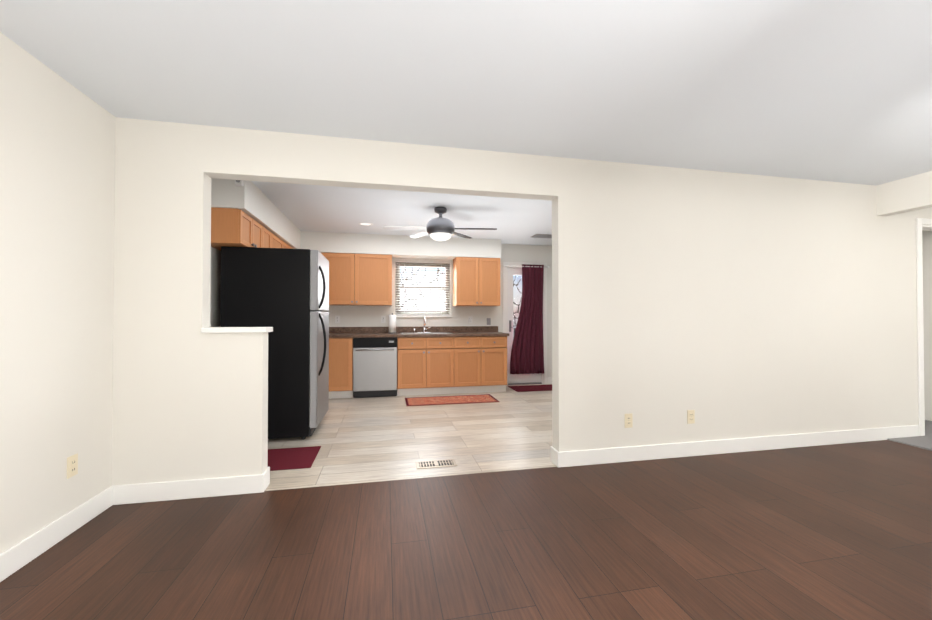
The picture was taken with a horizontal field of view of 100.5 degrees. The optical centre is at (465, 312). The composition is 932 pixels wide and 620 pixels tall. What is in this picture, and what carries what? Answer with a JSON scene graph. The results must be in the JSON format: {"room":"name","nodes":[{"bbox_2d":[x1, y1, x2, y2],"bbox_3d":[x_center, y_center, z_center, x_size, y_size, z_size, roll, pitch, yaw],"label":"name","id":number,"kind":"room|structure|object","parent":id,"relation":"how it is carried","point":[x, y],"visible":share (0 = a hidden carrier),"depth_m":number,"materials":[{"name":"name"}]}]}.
{"room":"empty living room","nodes":[
{"label":"empty living room","id":0,"kind":"room"},
{"bbox_2d":[0,32,115,553],"bbox_3d":[-1.728,-0.050,-0.234,0.120,2.440,5.680,0,-1,-12],"label":"wall","id":1,"kind":"structure","parent":0,"point":[57,178],"depth_m":1.99,"materials":[{"name":"beige paint"}]},
{"bbox_2d":[0,485,115,581],"bbox_3d":[-1.660,1.111,-0.234,0.018,0.120,5.440,0,-1,-12],"label":"baseboard","id":2,"kind":"structure","parent":1,"relation":"attached to","point":[18,556],"depth_m":1.98,"materials":[{"name":"white wood"}]},
{"bbox_2d":[67,453,77,478],"bbox_3d":[-2.150,0.838,2.119,0.010,0.114,0.070,0,-1,-12],"label":"outlet","id":3,"kind":"object","parent":1,"relation":"attached to","point":[72,465],"visible":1,"depth_m":2.11,"materials":[{"name":"beige plastic"}]},
{"bbox_2d":[210,247,220,326],"bbox_3d":[-2.566,0.003,4.315,0.080,2.440,3.570,0,-1,-12],"label":"wall","id":4,"kind":"structure","parent":0,"point":[215,309],"depth_m":3.71,"materials":[{"name":"paint"}]},
{"bbox_2d":[211,207,292,250],"bbox_3d":[-2.390,-0.524,4.551,0.354,0.779,2.310,0,-1,-12],"label":"upper cabinet","id":5,"kind":"object","parent":4,"relation":"attached to","point":[231,227],"visible":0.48,"depth_m":3.47,"materials":[{"name":"brown wood"}]},
{"bbox_2d":[211,178,302,248],"bbox_3d":[-2.378,-1.065,4.529,0.370,0.300,2.310,0,-1,-12],"label":"ceiling soffit","id":6,"kind":"structure","parent":0,"point":[252,200],"depth_m":3.75,"materials":[{"name":"paint"}]},
{"bbox_2d":[235,180,243,185],"bbox_3d":[-1.992,-1.153,3.401,0.060,0.070,0.057,0,-1,-12],"label":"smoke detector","id":7,"kind":"structure","parent":6,"relation":"attached to","point":[239,182],"depth_m":3.38,"materials":[{"name":"white paint"}]},
{"bbox_2d":[303,231,500,259],"bbox_3d":[-1.144,-1.047,6.143,3.440,0.300,0.350,0,-1,-12],"label":"ceiling soffit","id":8,"kind":"structure","parent":0,"point":[398,246],"depth_m":6.00,"materials":[{"name":"paint"}]},
{"bbox_2d":[322,244,551,383],"bbox_3d":[-0.467,0.028,6.510,4.920,2.440,0.120,0,-1,-12],"label":"wall","id":9,"kind":"structure","parent":0,"point":[358,316],"depth_m":6.55,"materials":[{"name":"paint"}]},
{"bbox_2d":[335,316,339,322],"bbox_3d":[-2.031,0.103,6.120,0.070,0.114,0.010,0,-1,-12],"label":"electrical outlet","id":10,"kind":"object","parent":9,"relation":"attached to","point":[337,319],"visible":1,"depth_m":6.12,"materials":[{"name":"white plastic"}]},
{"bbox_2d":[320,252,391,305],"bbox_3d":[-1.718,-0.507,6.022,1.110,0.778,0.338,0,-1,-12],"label":"upper cabinet","id":11,"kind":"object","parent":9,"relation":"attached to","point":[360,279],"visible":0.77,"depth_m":5.86,"materials":[{"name":"brown wood"}]},
{"bbox_2d":[381,316,385,322],"bbox_3d":[-1.335,0.105,6.264,0.070,0.114,0.010,0,-1,-12],"label":"electrical outlet","id":12,"kind":"object","parent":9,"relation":"attached to","point":[383,319],"visible":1,"depth_m":6.26,"materials":[{"name":"white plastic"}]},
{"bbox_2d":[329,325,496,332],"bbox_3d":[-1.155,0.275,6.292,3.484,0.100,0.021,0,-1,-12],"label":"backsplash","id":13,"kind":"structure","parent":9,"relation":"attached to","point":[429,329],"depth_m":6.34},
{"bbox_2d":[395,259,452,316],"bbox_3d":[-0.713,-0.402,6.447,0.970,0.958,0.149,0,-1,-12],"label":"window blinds","id":14,"kind":"object","parent":9,"relation":"attached to","point":[422,263],"visible":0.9,"depth_m":6.45,"materials":[{"name":"white plastic"}]},
{"bbox_2d":[453,257,499,305],"bbox_3d":[0.175,-0.503,6.400,0.730,0.779,0.364,0,-1,-12],"label":"upper cabinet","id":15,"kind":"object","parent":9,"relation":"attached to","point":[476,281],"visible":1,"depth_m":6.25,"materials":[{"name":"brown wood"}]},
{"bbox_2d":[503,262,546,384],"bbox_3d":[1.019,0.186,6.805,0.810,2.130,0.137,0,-1,-12],"label":"door","id":16,"kind":"structure","parent":9,"relation":"attached to","point":[509,272],"depth_m":6.75,"materials":[{"name":"white wood"}]},
{"bbox_2d":[503,264,548,373],"bbox_3d":[1.041,0.107,6.696,0.850,1.885,0.090,0,-1,-12],"label":"curtain","id":17,"kind":"object","parent":9,"relation":"attached to","point":[527,353],"visible":1,"depth_m":6.69,"materials":[{"name":"burgundy fabric"}]},
{"bbox_2d":[0,384,931,619],"bbox_3d":[1.040,1.228,2.146,6.510,0.060,9.250,0,-1,-12],"label":"floor","id":18,"kind":"structure","parent":0,"point":[834,532],"depth_m":2.06,"materials":[{"name":"brown wood"}]},
{"bbox_2d":[220,246,328,439],"bbox_3d":[-1.877,0.297,4.005,0.915,1.843,0.750,0,-1,-12],"label":"fridge","id":19,"kind":"object","parent":18,"relation":"on","point":[283,293],"visible":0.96,"depth_m":3.66,"materials":[{"name":"black metal"}]},
{"bbox_2d":[268,446,320,470],"bbox_3d":[-1.636,1.205,3.186,0.770,0.008,0.510,0,-1,-12],"label":"area rug","id":20,"kind":"object","parent":18,"relation":"on","point":[291,458],"visible":0.46,"depth_m":3.22,"materials":[{"name":"red fabric"}]},
{"bbox_2d":[329,337,356,398],"bbox_3d":[-2.245,0.800,5.755,1.131,0.879,0.618,0,-1,-12],"label":"base cabinet","id":21,"kind":"object","parent":18,"relation":"on","point":[340,348],"depth_m":5.55,"materials":[{"name":"brown wood"}]},
{"bbox_2d":[353,337,396,397],"bbox_3d":[-1.375,0.803,5.904,0.630,0.876,0.662,0,-1,-12],"label":"dishwasher","id":22,"kind":"object","parent":18,"relation":"on","point":[374,366],"visible":1,"depth_m":5.63,"materials":[{"name":"silver metal"}]},
{"bbox_2d":[397,337,456,395],"bbox_3d":[-0.629,0.803,6.089,0.902,0.879,0.618,0,-1,-12],"label":"base cabinet","id":23,"kind":"object","parent":18,"relation":"on","point":[431,360],"depth_m":5.80,"materials":[{"name":"brown wood"}]},
{"bbox_2d":[329,333,508,336],"bbox_3d":[-1.093,0.342,5.991,3.484,0.040,0.633,0,-1,-12],"label":"countertop","id":24,"kind":"structure","parent":23,"relation":"on","point":[330,334],"depth_m":5.84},
{"bbox_2d":[389,313,395,332],"bbox_3d":[-1.159,0.160,6.100,0.150,0.325,0.150,0,-1,-12],"label":"paper towel holder","id":25,"kind":"object","parent":24,"relation":"on","point":[392,323],"visible":1,"depth_m":6.05,"materials":[{"name":"white paper"}]},
{"bbox_2d":[415,459,456,468],"bbox_3d":[-0.238,1.204,3.092,0.320,0.009,0.150,0,-1,-12],"label":"floor vent","id":26,"kind":"object","parent":18,"relation":"in","point":[435,463],"visible":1,"depth_m":3.08,"materials":[{"name":"beige metal"}]},
{"bbox_2d":[405,394,499,405],"bbox_3d":[-0.210,1.231,5.477,1.270,0.009,0.520,0,-1,-12],"label":"area rug","id":27,"kind":"object","parent":18,"relation":"on","point":[446,400],"visible":0.98,"depth_m":5.42,"materials":[{"name":"orange fabric"}]},
{"bbox_2d":[457,337,506,392],"bbox_3d":[0.143,0.805,6.249,0.908,0.879,0.618,0,-1,-12],"label":"base cabinet","id":28,"kind":"object","parent":18,"relation":"on","point":[481,361],"depth_m":5.97,"materials":[{"name":"brown wood"}]},
{"bbox_2d":[508,384,551,391],"bbox_3d":[1.204,1.242,6.413,0.920,0.008,0.500,0,-1,-12],"label":"area rug","id":29,"kind":"object","parent":18,"relation":"on","point":[525,388],"visible":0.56,"depth_m":6.34,"materials":[{"name":"red fabric"}]},
{"bbox_2d":[887,438,931,450],"bbox_3d":[4.586,1.178,1.057,0.025,0.014,5.440,0,-1,-12],"label":"trim","id":30,"kind":"structure","parent":18,"relation":"on","point":[914,445],"depth_m":3.54,"materials":[{"name":"grey metal"}]},
{"bbox_2d":[0,0,931,245],"bbox_3d":[1.838,-1.290,2.340,8.140,0.100,9.250,0,-1,-12],"label":"ceiling","id":31,"kind":"structure","parent":0,"point":[832,90],"depth_m":2.06,"materials":[{"name":"paint"}]},
{"bbox_2d":[359,222,372,225],"bbox_3d":[-1.359,-1.203,5.257,0.190,0.008,0.190,0,-1,-12],"label":"recessed light","id":32,"kind":"object","parent":31,"relation":"in","point":[365,223],"visible":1,"depth_m":5.26,"materials":[{"name":"white plastic"}]},
{"bbox_2d":[383,207,496,240],"bbox_3d":[-0.339,-1.023,4.718,1.307,0.380,0.770,0,-1,-12],"label":"ceiling fan","id":33,"kind":"object","parent":31,"relation":"hanging from","point":[440,228],"visible":1,"depth_m":4.44,"materials":[{"name":"grey metal"}]},
{"bbox_2d":[531,234,551,237],"bbox_3d":[1.227,-1.191,6.037,0.380,0.014,0.240,0,-1,-12],"label":"ceiling vent","id":34,"kind":"object","parent":31,"relation":"in","point":[542,236],"visible":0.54,"depth_m":6.01,"materials":[{"name":"grey metal"}]},
{"bbox_2d":[876,171,931,215],"bbox_3d":[4.559,-1.110,1.077,0.120,0.290,5.440,0,-1,-12],"label":"header beam","id":35,"kind":"structure","parent":31,"relation":"attached to","point":[909,194],"depth_m":3.53,"materials":[{"name":"beige paint"}]},
{"bbox_2d":[112,117,931,484],"bbox_3d":[1.636,-0.009,3.300,7.900,2.440,0.120,0,-1,-12],"label":"wall","id":36,"kind":"structure","parent":0,"point":[730,305],"depth_m":3.15,"materials":[{"name":"beige paint"}]},
{"bbox_2d":[116,469,267,504],"bbox_3d":[-1.772,1.142,2.516,0.852,0.120,0.018,0,-1,-12],"label":"baseboard","id":37,"kind":"structure","parent":36,"relation":"attached to","point":[247,484],"depth_m":2.50,"materials":[{"name":"white wood"}]},
{"bbox_2d":[201,327,272,332],"bbox_3d":[-1.549,0.116,2.640,0.392,0.035,0.170,0,-1,-12],"label":"trim","id":38,"kind":"structure","parent":36,"relation":"on","point":[236,329],"depth_m":2.57,"materials":[{"name":"white wood"}]},
{"bbox_2d":[267,467,269,484],"bbox_3d":[-1.569,1.144,2.692,0.382,0.120,0.014,0,-1,-12],"label":"baseboard","id":39,"kind":"structure","parent":36,"relation":"attached to","point":[268,468],"depth_m":2.71,"materials":[{"name":"white wood"}]},
{"bbox_2d":[550,446,554,461],"bbox_3d":[1.670,1.152,3.362,2.004,0.120,0.014,0,-1,-12],"label":"baseboard","id":40,"kind":"structure","parent":36,"relation":"attached to","point":[551,447],"depth_m":3.14,"materials":[{"name":"white wood"}]},
{"bbox_2d":[625,413,632,427],"bbox_3d":[1.326,0.879,3.159,0.070,0.114,0.010,0,-1,-12],"label":"electrical outlet","id":41,"kind":"object","parent":36,"relation":"attached to","point":[628,420],"visible":1,"depth_m":3.16,"materials":[{"name":"beige plastic"}]},
{"bbox_2d":[687,410,694,423],"bbox_3d":[1.904,0.881,3.279,0.070,0.114,0.010,0,-1,-12],"label":"electrical outlet","id":42,"kind":"object","parent":36,"relation":"attached to","point":[690,416],"visible":1,"depth_m":3.27,"materials":[{"name":"beige plastic"}]},
{"bbox_2d":[552,425,918,467],"bbox_3d":[2.573,1.152,3.414,3.794,0.120,0.018,0,-1,-12],"label":"baseboard","id":43,"kind":"structure","parent":36,"relation":"attached to","point":[710,447],"depth_m":3.33,"materials":[{"name":"white wood"}]},
{"bbox_2d":[916,218,931,435],"bbox_3d":[4.880,0.143,3.960,0.920,2.150,0.137,0,-1,-12],"label":"door frame","id":44,"kind":"structure","parent":36,"relation":"attached to","point":[923,224],"depth_m":3.81,"materials":[{"name":"white wood"}]},
{"bbox_2d":[890,420,931,448],"bbox_3d":[5.265,1.218,1.810,1.630,0.072,6.880,0,-1,-12],"label":"floor","id":45,"kind":"structure","parent":0,"point":[925,440],"depth_m":3.71,"materials":[{"name":"beige tile"}]},
{"bbox_2d":[922,230,931,420],"bbox_3d":[4.810,0.002,4.298,1.000,2.440,0.550,0,-1,-12],"label":"wall","id":46,"kind":"structure","parent":0,"point":[927,275],"depth_m":4.37,"materials":[{"name":"beige paint"}]},
{"label":"outside","id":47,"kind":"structure","parent":0,"visible":0},
{"bbox_2d":[400,267,521,338],"bbox_3d":[-0.630,-0.467,9.576,12.000,6.500,0.001,0,-1,-12],"label":"sky","id":48,"kind":"structure","parent":47,"point":[516,293],"depth_m":9.52,"materials":[{"name":"white"}]}
]}

